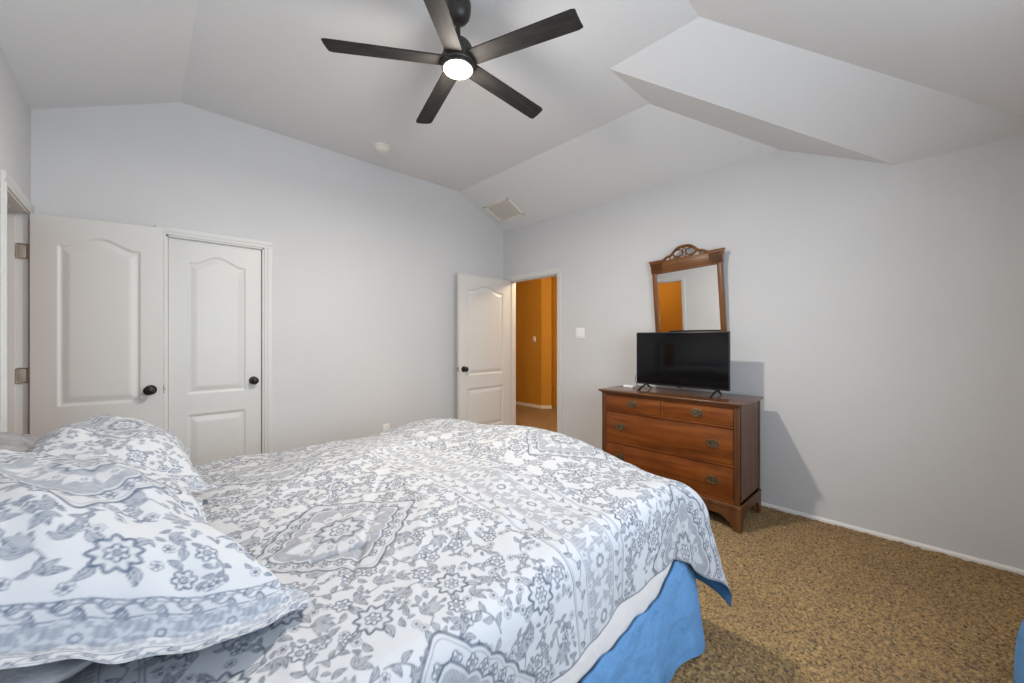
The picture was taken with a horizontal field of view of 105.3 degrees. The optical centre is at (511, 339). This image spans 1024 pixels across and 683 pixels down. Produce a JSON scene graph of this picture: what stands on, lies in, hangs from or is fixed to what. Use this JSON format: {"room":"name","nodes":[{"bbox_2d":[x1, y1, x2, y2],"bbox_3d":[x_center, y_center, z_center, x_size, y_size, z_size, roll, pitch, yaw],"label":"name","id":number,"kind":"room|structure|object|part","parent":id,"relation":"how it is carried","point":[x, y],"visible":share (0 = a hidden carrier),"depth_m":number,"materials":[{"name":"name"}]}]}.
{"room":"bedroom","nodes":[
{"label":"bedroom","id":0,"kind":"room"},
{"bbox_2d":[0,45,30,431],"bbox_3d":[-1.492,-0.248,0.779,0.120,3.032,4.404,0,0,-44],"label":"wall","id":1,"kind":"structure","parent":0,"point":[15,111],"depth_m":2.08,"materials":[{"name":"paint"}]},
{"bbox_2d":[1,169,34,434],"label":"door frame","id":2,"kind":"structure","parent":1,"relation":"in","point":[7,181],"depth_m":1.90,"materials":[{"name":"white wood"}]},
{"bbox_2d":[15,213,164,437],"bbox_3d":[-2.661,0.250,2.496,0.681,2.020,0.163,0,0,-31],"label":"door","id":3,"kind":"structure","parent":1,"relation":"in","point":[97,287],"depth_m":2.48,"materials":[{"name":"white wood"}]},
{"bbox_3d":[-2.405,0.335,2.594,0.066,0.066,0.064,0,0,-31],"label":"knob","id":4,"kind":"part","parent":3,"relation":"part of","materials":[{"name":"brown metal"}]},
{"bbox_2d":[31,102,503,452],"bbox_3d":[-1.625,-0.302,3.780,4.073,3.140,0.120,0,0,-44],"label":"wall","id":5,"kind":"structure","parent":0,"point":[367,258],"depth_m":3.55,"materials":[{"name":"paint"}]},
{"bbox_2d":[155,225,271,464],"bbox_3d":[-2.326,0.221,3.090,0.729,2.093,0.160,0,0,-44],"label":"door","id":6,"kind":"structure","parent":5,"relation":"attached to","point":[214,290],"depth_m":3.07,"materials":[{"name":"white wood"}]},
{"bbox_3d":[-2.120,0.335,3.218,0.066,0.066,0.064,0,0,-44],"label":"knob","id":7,"kind":"part","parent":6,"relation":"part of","materials":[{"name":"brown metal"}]},
{"bbox_2d":[166,234,263,453],"bbox_3d":[-2.337,0.250,3.101,0.615,2.036,0.120,0,0,-44],"label":"door frame","id":8,"kind":"structure","parent":5,"relation":"attached to","point":[167,236],"depth_m":3.26,"materials":[{"name":"white wood"}]},
{"bbox_2d":[383,423,389,431],"bbox_3d":[-1.288,0.918,4.012,0.070,0.115,0.011,0,0,-44],"label":"wall outlet","id":9,"kind":"object","parent":5,"relation":"attached to","point":[386,427],"visible":0.73,"depth_m":4.01,"materials":[{"name":"white plastic"}]},
{"bbox_2d":[0,0,1023,231],"bbox_3d":[-0.060,-1.498,2.230,3.953,0.772,4.284,0,0,-44],"label":"ceiling","id":10,"kind":"structure","parent":0,"point":[647,94],"depth_m":2.35,"materials":[{"name":"white paint"}]},
{"bbox_2d":[373,142,390,153],"bbox_3d":[-1.189,-1.741,3.566,0.156,0.046,0.156,0,0,-44],"label":"smoke detector","id":11,"kind":"object","parent":10,"relation":"attached to","point":[380,147],"visible":1,"depth_m":3.53,"materials":[{"name":"white plastic"}]},
{"bbox_2d":[321,0,582,123],"bbox_3d":[-0.264,-1.580,2.085,1.228,0.368,1.264,0,0,-44],"label":"ceiling fan","id":12,"kind":"object","parent":10,"relation":"hanging from","point":[459,60],"visible":1,"depth_m":1.98,"materials":[{"name":"brown metal"}]},
{"bbox_3d":[-0.635,-1.454,1.983,0.596,0.012,0.106,0,9,-11],"label":"blade","id":13,"kind":"part","parent":12,"relation":"part of","materials":[{"name":"black wood"}]},
{"bbox_3d":[-0.454,-1.454,2.363,0.106,0.012,0.596,-10,5,-28],"label":"blade","id":14,"kind":"part","parent":12,"relation":"part of","materials":[{"name":"black wood"}]},
{"bbox_3d":[-0.329,-1.454,1.694,0.106,0.012,0.596,9,1,7],"label":"blade","id":15,"kind":"part","parent":12,"relation":"part of","materials":[{"name":"black wood"}]},
{"bbox_3d":[-0.037,-1.454,2.308,0.106,0.012,0.596,-12,-8,43],"label":"blade","id":16,"kind":"part","parent":12,"relation":"part of","materials":[{"name":"black wood"}]},
{"bbox_3d":[0.040,-1.454,1.895,0.596,0.012,0.106,0,-9,25],"label":"blade","id":17,"kind":"part","parent":12,"relation":"part of","materials":[{"name":"black wood"}]},
{"bbox_2d":[484,197,524,222],"bbox_3d":[-0.099,-1.556,4.712,0.288,0.145,0.430,0,0,-44],"label":"ceiling vent","id":18,"kind":"object","parent":10,"relation":"in","point":[503,210],"visible":1,"depth_m":4.70,"materials":[{"name":"white metal"}]},
{"bbox_2d":[516,276,556,406],"bbox_3d":[0.696,-0.042,7.373,4.007,2.620,6.700,0,0,-44],"label":"wall","id":19,"kind":"structure","parent":0,"point":[536,300],"depth_m":7.41,"materials":[{"name":"orange paint"}]},
{"bbox_2d":[516,401,541,408],"bbox_3d":[-0.577,1.250,8.411,0.014,0.075,3.240,0,0,-44],"label":"baseboard","id":20,"kind":"structure","parent":19,"relation":"attached to","point":[517,403],"depth_m":7.46,"materials":[{"name":"white wood"}]},
{"bbox_2d":[542,405,551,408],"bbox_3d":[0.639,1.250,7.235,0.184,0.075,0.014,0,0,1],"label":"baseboard","id":21,"kind":"structure","parent":19,"relation":"attached to","point":[543,406],"depth_m":7.23,"materials":[{"name":"white wood"}]},
{"bbox_2d":[504,135,1023,569],"bbox_3d":[1.412,-0.273,3.636,0.120,3.082,4.524,0,0,-44],"label":"wall","id":22,"kind":"structure","parent":0,"point":[875,310],"depth_m":2.63,"materials":[{"name":"paint"}]},
{"bbox_2d":[457,273,509,424],"bbox_3d":[-0.329,0.250,4.752,0.163,2.020,0.835,0,0,44],"label":"door hall","id":23,"kind":"structure","parent":22,"relation":"in","point":[483,303],"depth_m":4.71,"materials":[{"name":"white wood"}]},
{"bbox_3d":[-0.532,0.335,4.470,0.064,0.066,0.066,0,0,44],"label":"knob","id":24,"kind":"part","parent":23,"relation":"part of","materials":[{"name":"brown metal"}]},
{"bbox_2d":[505,267,561,433],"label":"door frame","id":25,"kind":"structure","parent":22,"relation":"in","point":[558,271],"depth_m":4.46,"materials":[{"name":"white wood"}]},
{"bbox_2d":[576,328,584,338],"bbox_3d":[0.737,-0.072,4.248,0.011,0.118,0.118,0,0,-44],"label":"light switch","id":26,"kind":"object","parent":22,"relation":"attached to","point":[580,332],"visible":1,"depth_m":4.24,"materials":[{"name":"white plastic"}]},
{"bbox_2d":[648,244,726,331],"bbox_3d":[1.503,-0.366,3.383,0.069,0.915,0.655,0,0,-43],"label":"wall mirror","id":27,"kind":"object","parent":22,"relation":"attached to","point":[688,291],"visible":0.94,"depth_m":3.35,"materials":[{"name":"mirror"}]},
{"bbox_3d":[1.489,-0.668,3.372,0.030,0.122,0.648,-4,0,-43],"label":"rail","id":28,"kind":"part","parent":27,"relation":"part of","materials":[{"name":"brown wood"}]},
{"bbox_2d":[657,264,720,331],"bbox_3d":[1.516,-0.290,3.376,0.005,0.680,0.528,-4,0,-43],"label":"mirror glass","id":29,"kind":"object","parent":27,"relation":"attached to","point":[688,299],"depth_m":3.36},
{"bbox_2d":[761,502,1023,575],"bbox_3d":[1.702,1.267,3.236,0.014,0.041,3.303,0,0,-44],"label":"baseboard","id":30,"kind":"structure","parent":22,"relation":"attached to","point":[859,529],"depth_m":2.44,"materials":[{"name":"white wood"}]},
{"bbox_2d":[516,405,1023,682],"bbox_3d":[-0.133,1.294,5.206,8.200,0.068,8.688,0,0,-44],"label":"floor","id":31,"kind":"structure","parent":0,"point":[813,601],"depth_m":1.84,"materials":[{"name":"beige carpet"}]},
{"bbox_2d":[552,560,704,682],"bbox_3d":[-0.660,0.979,1.608,2.178,0.578,2.025,0,0,-44],"label":"bed","id":32,"kind":"object","parent":31,"relation":"on","point":[658,629],"visible":0.13,"depth_m":1.37,"materials":[{"name":"blue fabric"}]},
{"bbox_2d":[59,418,731,682],"bbox_3d":[-0.567,0.807,1.702,2.091,0.646,2.156,0,0,-44],"label":"comforter","id":33,"kind":"object","parent":32,"relation":"on","point":[432,550],"visible":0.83,"depth_m":1.15,"materials":[{"name":"fabric"}]},
{"bbox_2d":[0,432,39,451],"bbox_3d":[-1.868,0.428,1.410,0.196,0.138,0.780,0,0,-44],"label":"pillow","id":34,"kind":"object","parent":33,"relation":"on","point":[8,441],"visible":0.41,"depth_m":1.49,"materials":[{"name":"white fabric"}]},
{"bbox_2d":[0,659,92,682],"bbox_3d":[-1.100,0.514,0.782,0.418,0.147,0.780,0,0,-44],"label":"pillow","id":35,"kind":"object","parent":33,"relation":"on","point":[57,671],"visible":0.05,"depth_m":0.62,"materials":[{"name":"white fabric"}]},
{"bbox_2d":[27,415,216,492],"bbox_3d":[-1.523,0.425,1.505,0.542,0.250,0.830,0,0,-44],"label":"pillow sham","id":36,"kind":"object","parent":33,"relation":"on","point":[126,439],"visible":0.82,"depth_m":1.38,"materials":[{"name":"fabric"}]},
{"bbox_2d":[0,449,308,669],"bbox_3d":[-0.954,0.410,0.869,0.870,0.335,0.702,0,0,44],"label":"pillow sham","id":37,"kind":"object","parent":33,"relation":"on","point":[104,559],"visible":1,"depth_m":0.69,"materials":[{"name":"fabric"}]},
{"bbox_2d":[598,384,763,532],"bbox_3d":[1.296,0.843,3.113,0.493,0.850,1.108,0,0,-44],"label":"dresser","id":38,"kind":"object","parent":31,"relation":"on","point":[711,446],"visible":0.89,"depth_m":2.83,"materials":[{"name":"brown wood"}]},
{"bbox_3d":[0.888,0.965,3.220,0.004,0.060,0.085,0,0,-44],"label":"handle","id":39,"kind":"part","parent":38,"relation":"part of","materials":[{"name":"gold metal"}]},
{"bbox_3d":[0.888,0.715,3.220,0.004,0.060,0.085,0,0,-44],"label":"handle","id":40,"kind":"part","parent":38,"relation":"part of","materials":[{"name":"gold metal"}]},
{"bbox_2d":[623,384,635,387],"bbox_3d":[1.037,0.408,3.452,0.061,0.020,0.090,0,0,-44],"label":"box","id":41,"kind":"object","parent":38,"relation":"on","point":[626,385],"visible":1,"depth_m":3.43,"materials":[{"name":"white plastic"}]},
{"bbox_3d":[0.961,0.518,3.144,0.004,0.060,0.085,0,0,-44],"label":"handle","id":42,"kind":"part","parent":38,"relation":"part of","materials":[{"name":"gold metal"}]},
{"bbox_3d":[0.968,0.520,3.150,0.021,0.115,0.477,0,0,-44],"label":"drawer","id":43,"kind":"part","parent":38,"relation":"part of","materials":[{"name":"brown wood"}]},
{"bbox_3d":[1.142,0.967,2.967,0.021,0.216,0.983,0,0,-44],"label":"drawer","id":44,"kind":"part","parent":38,"relation":"part of","materials":[{"name":"brown wood"}]},
{"bbox_3d":[1.142,0.717,2.967,0.021,0.236,0.983,0,0,-44],"label":"drawer","id":45,"kind":"part","parent":38,"relation":"part of","materials":[{"name":"brown wood"}]},
{"bbox_2d":[637,331,729,397],"bbox_3d":[1.319,0.177,3.105,0.243,0.482,0.736,0,0,-44],"label":"television","id":46,"kind":"object","parent":38,"relation":"on","point":[699,360],"visible":1,"depth_m":3.08,"materials":[{"name":"black plastic"}]},
{"bbox_3d":[1.311,0.518,2.778,0.004,0.060,0.085,0,0,-44],"label":"handle","id":47,"kind":"part","parent":38,"relation":"part of","materials":[{"name":"gold metal"}]},
{"bbox_3d":[1.317,0.520,2.784,0.021,0.115,0.477,0,0,-44],"label":"drawer","id":48,"kind":"part","parent":38,"relation":"part of","materials":[{"name":"brown wood"}]},
{"bbox_3d":[1.384,0.965,2.701,0.004,0.060,0.085,0,0,-44],"label":"handle","id":49,"kind":"part","parent":38,"relation":"part of","materials":[{"name":"gold metal"}]},
{"bbox_3d":[1.384,0.715,2.701,0.004,0.060,0.085,0,0,-44],"label":"handle","id":50,"kind":"part","parent":38,"relation":"part of","materials":[{"name":"gold metal"}]},
{"bbox_2d":[1013,620,1023,682],"bbox_3d":[1.880,1.099,1.315,0.485,0.337,0.244,0,0,-44],"label":"blanket","id":51,"kind":"object","parent":31,"relation":"on","point":[1018,677],"visible":1,"depth_m":1.39,"materials":[{"name":"blue fabric"}]}
]}

